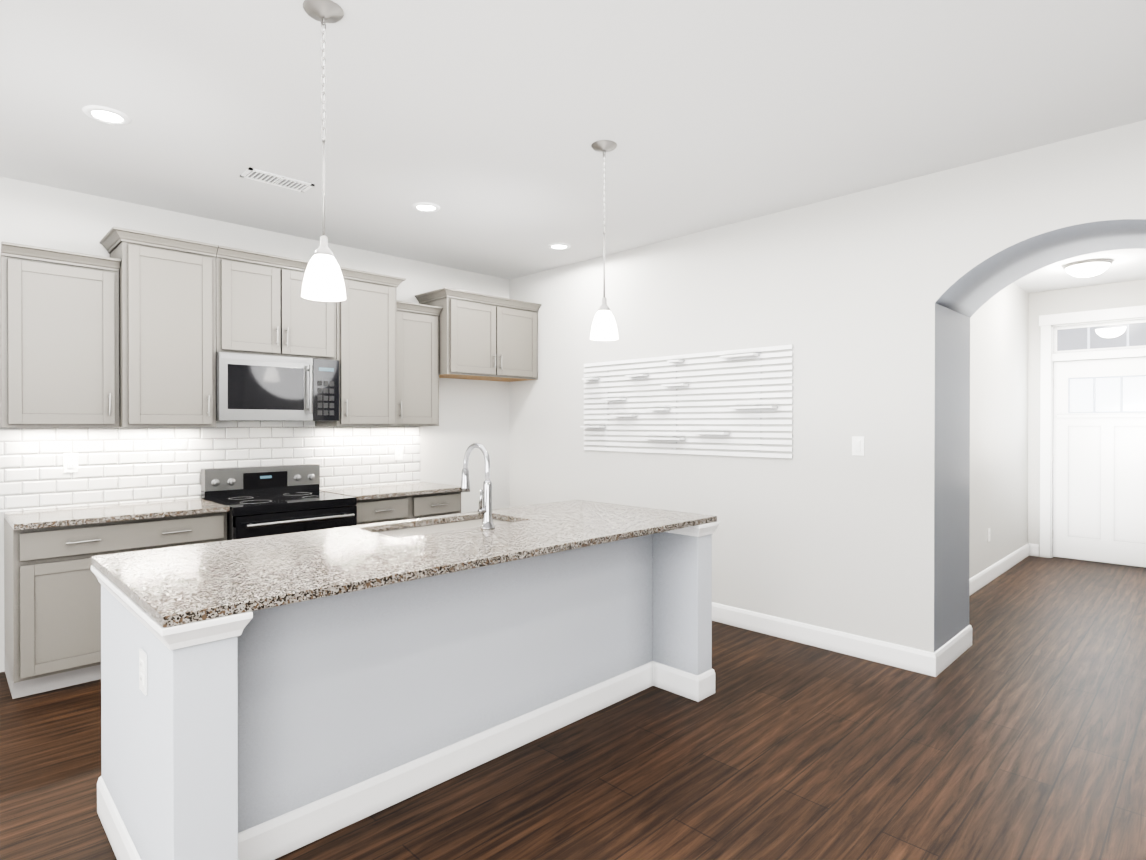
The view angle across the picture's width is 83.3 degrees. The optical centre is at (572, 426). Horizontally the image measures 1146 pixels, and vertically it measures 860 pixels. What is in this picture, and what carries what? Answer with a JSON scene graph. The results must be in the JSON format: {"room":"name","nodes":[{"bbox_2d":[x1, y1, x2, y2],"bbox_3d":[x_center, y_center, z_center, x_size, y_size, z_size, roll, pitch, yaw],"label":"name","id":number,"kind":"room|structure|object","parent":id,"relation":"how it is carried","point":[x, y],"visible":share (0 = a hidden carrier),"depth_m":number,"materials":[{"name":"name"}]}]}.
{"room":"kitchen","nodes":[
{"label":"kitchen","id":0,"kind":"room"},
{"bbox_2d":[0,176,509,671],"bbox_3d":[-2.928,-0.016,4.100,7.820,2.830,0.120,0,0,-45],"label":"wall","id":1,"kind":"structure","parent":0,"point":[78,222],"depth_m":5.13,"materials":[{"name":"grey paint"}]},
{"bbox_2d":[0,241,120,426],"bbox_3d":[-2.963,-0.492,3.725,0.524,0.986,0.357,0,0,-45],"label":"upper cabinet","id":2,"kind":"object","parent":1,"relation":"attached to","point":[59,338],"visible":1,"depth_m":3.61,"materials":[{"name":"grey wood"}]},
{"bbox_2d":[100,226,217,426],"bbox_3d":[-2.591,-0.576,4.042,0.548,1.151,0.432,0,0,-45],"label":"upper cabinet","id":3,"kind":"object","parent":1,"relation":"attached to","point":[167,331],"visible":1,"depth_m":3.91,"materials":[{"name":"grey wood"}]},
{"bbox_2d":[0,421,419,511],"bbox_3d":[-2.323,0.220,4.612,2.799,0.522,0.008,0,0,-45],"label":"tile backsplash","id":4,"kind":"structure","parent":1,"relation":"attached to","point":[118,465],"depth_m":4.27,"materials":[{"name":"white tile"}]},
{"bbox_2d":[63,453,77,472],"bbox_3d":[-3.033,0.215,3.894,0.072,0.116,0.010,0,0,-45],"label":"outlet","id":5,"kind":"object","parent":4,"relation":"attached to","point":[70,462],"visible":1,"depth_m":3.89,"materials":[{"name":"white plastic"}]},
{"bbox_2d":[395,446,402,459],"bbox_3d":[-1.471,0.218,5.443,0.072,0.116,0.010,0,0,-45],"label":"outlet","id":6,"kind":"object","parent":4,"relation":"attached to","point":[398,452],"visible":1,"depth_m":5.44,"materials":[{"name":"white plastic"}]},
{"bbox_2d":[216,245,335,359],"bbox_3d":[-2.113,-0.818,4.514,0.791,0.671,0.432,0,0,-45],"label":"upper cabinet","id":7,"kind":"object","parent":1,"relation":"attached to","point":[263,307],"visible":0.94,"depth_m":4.33,"materials":[{"name":"grey wood"}]},
{"bbox_2d":[216,352,338,420],"bbox_3d":[-2.094,-0.262,4.498,0.790,0.438,0.484,0,0,-45],"label":"microwave","id":8,"kind":"object","parent":7,"relation":"attached to","point":[251,387],"visible":0.98,"depth_m":4.33,"materials":[{"name":"silver metal"}]},
{"bbox_2d":[315,267,405,426],"bbox_3d":[-1.640,-0.580,4.984,0.534,1.151,0.432,0,0,-45],"label":"upper cabinet","id":9,"kind":"object","parent":1,"relation":"attached to","point":[366,333],"visible":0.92,"depth_m":4.83,"materials":[{"name":"grey wood"}]},
{"bbox_2d":[397,301,441,425],"bbox_3d":[-1.359,-0.499,5.316,0.431,0.986,0.357,0,0,-45],"label":"upper cabinet","id":10,"kind":"object","parent":1,"relation":"attached to","point":[417,364],"visible":0.73,"depth_m":5.22,"materials":[{"name":"grey wood"}]},
{"bbox_2d":[415,287,540,381],"bbox_3d":[-0.829,-0.786,5.760,1.046,0.696,0.472,0,0,-45],"label":"upper cabinet","id":11,"kind":"object","parent":1,"relation":"attached to","point":[487,337],"visible":0.96,"depth_m":5.56,"materials":[{"name":"grey wood"}]},
{"bbox_2d":[0,556,1145,859],"bbox_3d":[1.385,1.438,2.370,11.740,0.060,8.660,0,0,-45],"label":"floor","id":12,"kind":"structure","parent":0,"point":[1016,730],"depth_m":2.69,"materials":[{"name":"brown wood"}]},
{"bbox_2d":[4,498,229,698],"bbox_3d":[-2.674,0.943,3.812,0.997,0.915,0.652,0,0,-45],"label":"base cabinet","id":13,"kind":"object","parent":12,"relation":"on","point":[52,608],"visible":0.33,"depth_m":3.44,"materials":[{"name":"grey wood"}]},
{"bbox_2d":[201,464,356,539],"bbox_3d":[-1.986,0.841,4.393,0.788,1.115,0.757,0,0,-45],"label":"range","id":14,"kind":"object","parent":12,"relation":"on","point":[259,501],"visible":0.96,"depth_m":4.35,"materials":[{"name":"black metal"}]},
{"bbox_2d":[320,482,460,524],"bbox_3d":[-1.414,0.937,5.061,0.951,0.915,0.652,0,0,-45],"label":"base cabinet","id":15,"kind":"object","parent":12,"relation":"on","point":[389,502],"visible":0.23,"depth_m":4.88,"materials":[{"name":"grey wood"}]},
{"bbox_2d":[91,520,719,859],"bbox_3d":[-0.501,0.953,2.881,2.536,0.906,1.063,0,0,-45],"label":"kitchen island","id":16,"kind":"object","parent":12,"relation":"on","point":[304,688],"depth_m":2.33,"materials":[{"name":"paint"}]},
{"bbox_2d":[139,648,146,695],"bbox_3d":[-1.248,0.710,1.869,0.010,0.116,0.072,0,0,-45],"label":"outlet","id":17,"kind":"object","parent":16,"relation":"attached to","point":[142,671],"visible":0.96,"depth_m":1.85,"materials":[{"name":"white plastic"}]},
{"bbox_2d":[91,500,716,623],"bbox_3d":[-0.501,0.485,2.876,2.519,0.030,1.039,0,0,-45],"label":"island countertop","id":18,"kind":"structure","parent":16,"relation":"on","point":[177,582],"depth_m":2.38,"materials":[{"name":"grey stone"}]},
{"bbox_2d":[371,516,506,535],"bbox_3d":[-0.606,0.602,3.132,0.774,0.230,0.393,0,0,-45],"label":"sink","id":19,"kind":"object","parent":18,"relation":"in","point":[464,521],"depth_m":3.23,"materials":[{"name":"silver metal"}]},
{"bbox_2d":[461,443,494,529],"bbox_3d":[-0.462,0.272,3.029,0.096,0.394,0.234,0,0,-45],"label":"faucet","id":20,"kind":"object","parent":18,"relation":"on","point":[486,509],"visible":1,"depth_m":2.97,"materials":[{"name":"silver metal"}]},
{"bbox_2d":[0,0,1145,292],"bbox_3d":[1.385,-1.472,2.357,11.740,0.100,8.660,0,0,-45],"label":"ceiling","id":21,"kind":"structure","parent":0,"point":[484,124],"depth_m":2.87,"materials":[{"name":"white paint"}]},
{"bbox_2d":[82,105,131,124],"bbox_3d":[-2.127,-1.420,2.945,0.184,0.010,0.184,0,0,-45],"label":"recessed light","id":22,"kind":"object","parent":21,"relation":"in","point":[107,115],"visible":1,"depth_m":2.93,"materials":[{"name":"white plastic"}]},
{"bbox_2d":[240,167,314,192],"bbox_3d":[-1.707,-1.424,3.728,0.360,0.008,0.160,0,0,-45],"label":"ceiling vent","id":23,"kind":"object","parent":21,"relation":"in","point":[273,179],"visible":0.98,"depth_m":3.72,"materials":[{"name":"grey metal"}]},
{"bbox_2d":[301,0,345,301],"bbox_3d":[-0.850,-0.931,2.199,0.144,0.980,0.144,0,0,-45],"label":"pendant light","id":24,"kind":"object","parent":21,"relation":"hanging from","point":[323,280],"visible":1,"depth_m":2.18,"materials":[{"name":"white glass"}]},
{"bbox_2d":[412,202,439,211],"bbox_3d":[-0.955,-1.426,4.191,0.184,0.010,0.184,0,0,-45],"label":"recessed light","id":25,"kind":"object","parent":21,"relation":"in","point":[425,207],"visible":1,"depth_m":4.18,"materials":[{"name":"white plastic"}]},
{"bbox_2d":[548,243,570,249],"bbox_3d":[-0.110,-1.430,5.114,0.184,0.010,0.184,0,0,-45],"label":"recessed light","id":26,"kind":"object","parent":21,"relation":"in","point":[559,246],"visible":0.96,"depth_m":5.11,"materials":[{"name":"white plastic"}]},
{"bbox_2d":[590,140,617,340],"bbox_3d":[0.158,-0.936,3.269,0.144,0.980,0.144,0,0,-45],"label":"pendant light","id":27,"kind":"object","parent":21,"relation":"hanging from","point":[604,327],"visible":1,"depth_m":3.24,"materials":[{"name":"white glass"}]},
{"bbox_2d":[1063,258,1112,276],"bbox_3d":[4.517,-1.380,5.660,0.344,0.115,0.344,0,0,-45],"label":"flush-mount light","id":28,"kind":"object","parent":21,"relation":"attached to","point":[1088,268],"visible":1,"depth_m":5.57,"materials":[{"name":"white glass"}]},
{"bbox_2d":[509,120,1145,652],"bbox_3d":[1.423,-0.019,4.753,0.720,2.830,5.080,0,0,-45],"label":"wall","id":29,"kind":"structure","parent":0,"point":[824,527],"depth_m":4.04,"materials":[{"name":"grey paint"}]},
{"bbox_2d":[580,344,792,457],"bbox_3d":[0.739,-0.171,4.863,0.095,0.746,1.900,0,0,-45],"label":"wall rack","id":30,"kind":"object","parent":29,"relation":"attached to","point":[673,361],"visible":0.94,"depth_m":4.75,"materials":[{"name":"white wood"}]},
{"bbox_2d":[712,602,939,676],"bbox_3d":[0.706,1.330,4.961,0.016,0.130,3.784,0,0,-45],"label":"baseboard","id":31,"kind":"structure","parent":29,"relation":"attached to","point":[900,656],"depth_m":4.02,"materials":[{"name":"white wood"}]},
{"bbox_2d":[852,436,863,455],"bbox_3d":[1.733,0.115,3.920,0.014,0.116,0.072,0,0,-45],"label":"switch plate","id":32,"kind":"object","parent":29,"relation":"attached to","point":[858,445],"visible":1,"depth_m":3.92,"materials":[{"name":"white plastic"}]},
{"bbox_2d":[937,625,971,672],"bbox_3d":[2.306,1.335,3.893,0.714,0.130,0.014,0,0,-45],"label":"baseboard","id":33,"kind":"structure","parent":29,"relation":"attached to","point":[941,659],"depth_m":3.88,"materials":[{"name":"white wood"}]},
{"bbox_2d":[969,283,1028,578],"bbox_3d":[3.612,-0.023,5.755,3.800,2.830,0.120,0,0,-45],"label":"wall","id":34,"kind":"structure","parent":0,"point":[999,321],"depth_m":6.06,"materials":[{"name":"grey paint"}]},
{"bbox_2d":[969,543,1035,595],"bbox_3d":[3.626,1.327,5.663,3.680,0.130,0.040,0,0,-45],"label":"baseboard","id":35,"kind":"structure","parent":34,"relation":"attached to","point":[976,582],"depth_m":6.05,"materials":[{"name":"white wood"}]},
{"bbox_2d":[1028,279,1145,556],"bbox_3d":[5.662,-0.026,6.302,0.120,2.830,1.990,0,0,-45],"label":"wall","id":36,"kind":"structure","parent":0,"point":[1109,296],"depth_m":6.89,"materials":[{"name":"grey paint"}]},
{"bbox_2d":[1039,305,1145,557],"bbox_3d":[5.418,0.100,6.532,0.142,2.575,1.130,0,0,-45],"label":"door frame","id":37,"kind":"structure","parent":36,"relation":"attached to","point":[1111,338],"depth_m":6.74,"materials":[{"name":"white wood"}]},
{"bbox_2d":[1052,357,1145,566],"bbox_3d":[5.394,0.344,6.519,0.117,2.064,0.902,0,0,-45],"label":"front door","id":38,"kind":"structure","parent":36,"relation":"in","point":[1099,460],"depth_m":6.57,"materials":[{"name":"white wood"}]}
]}

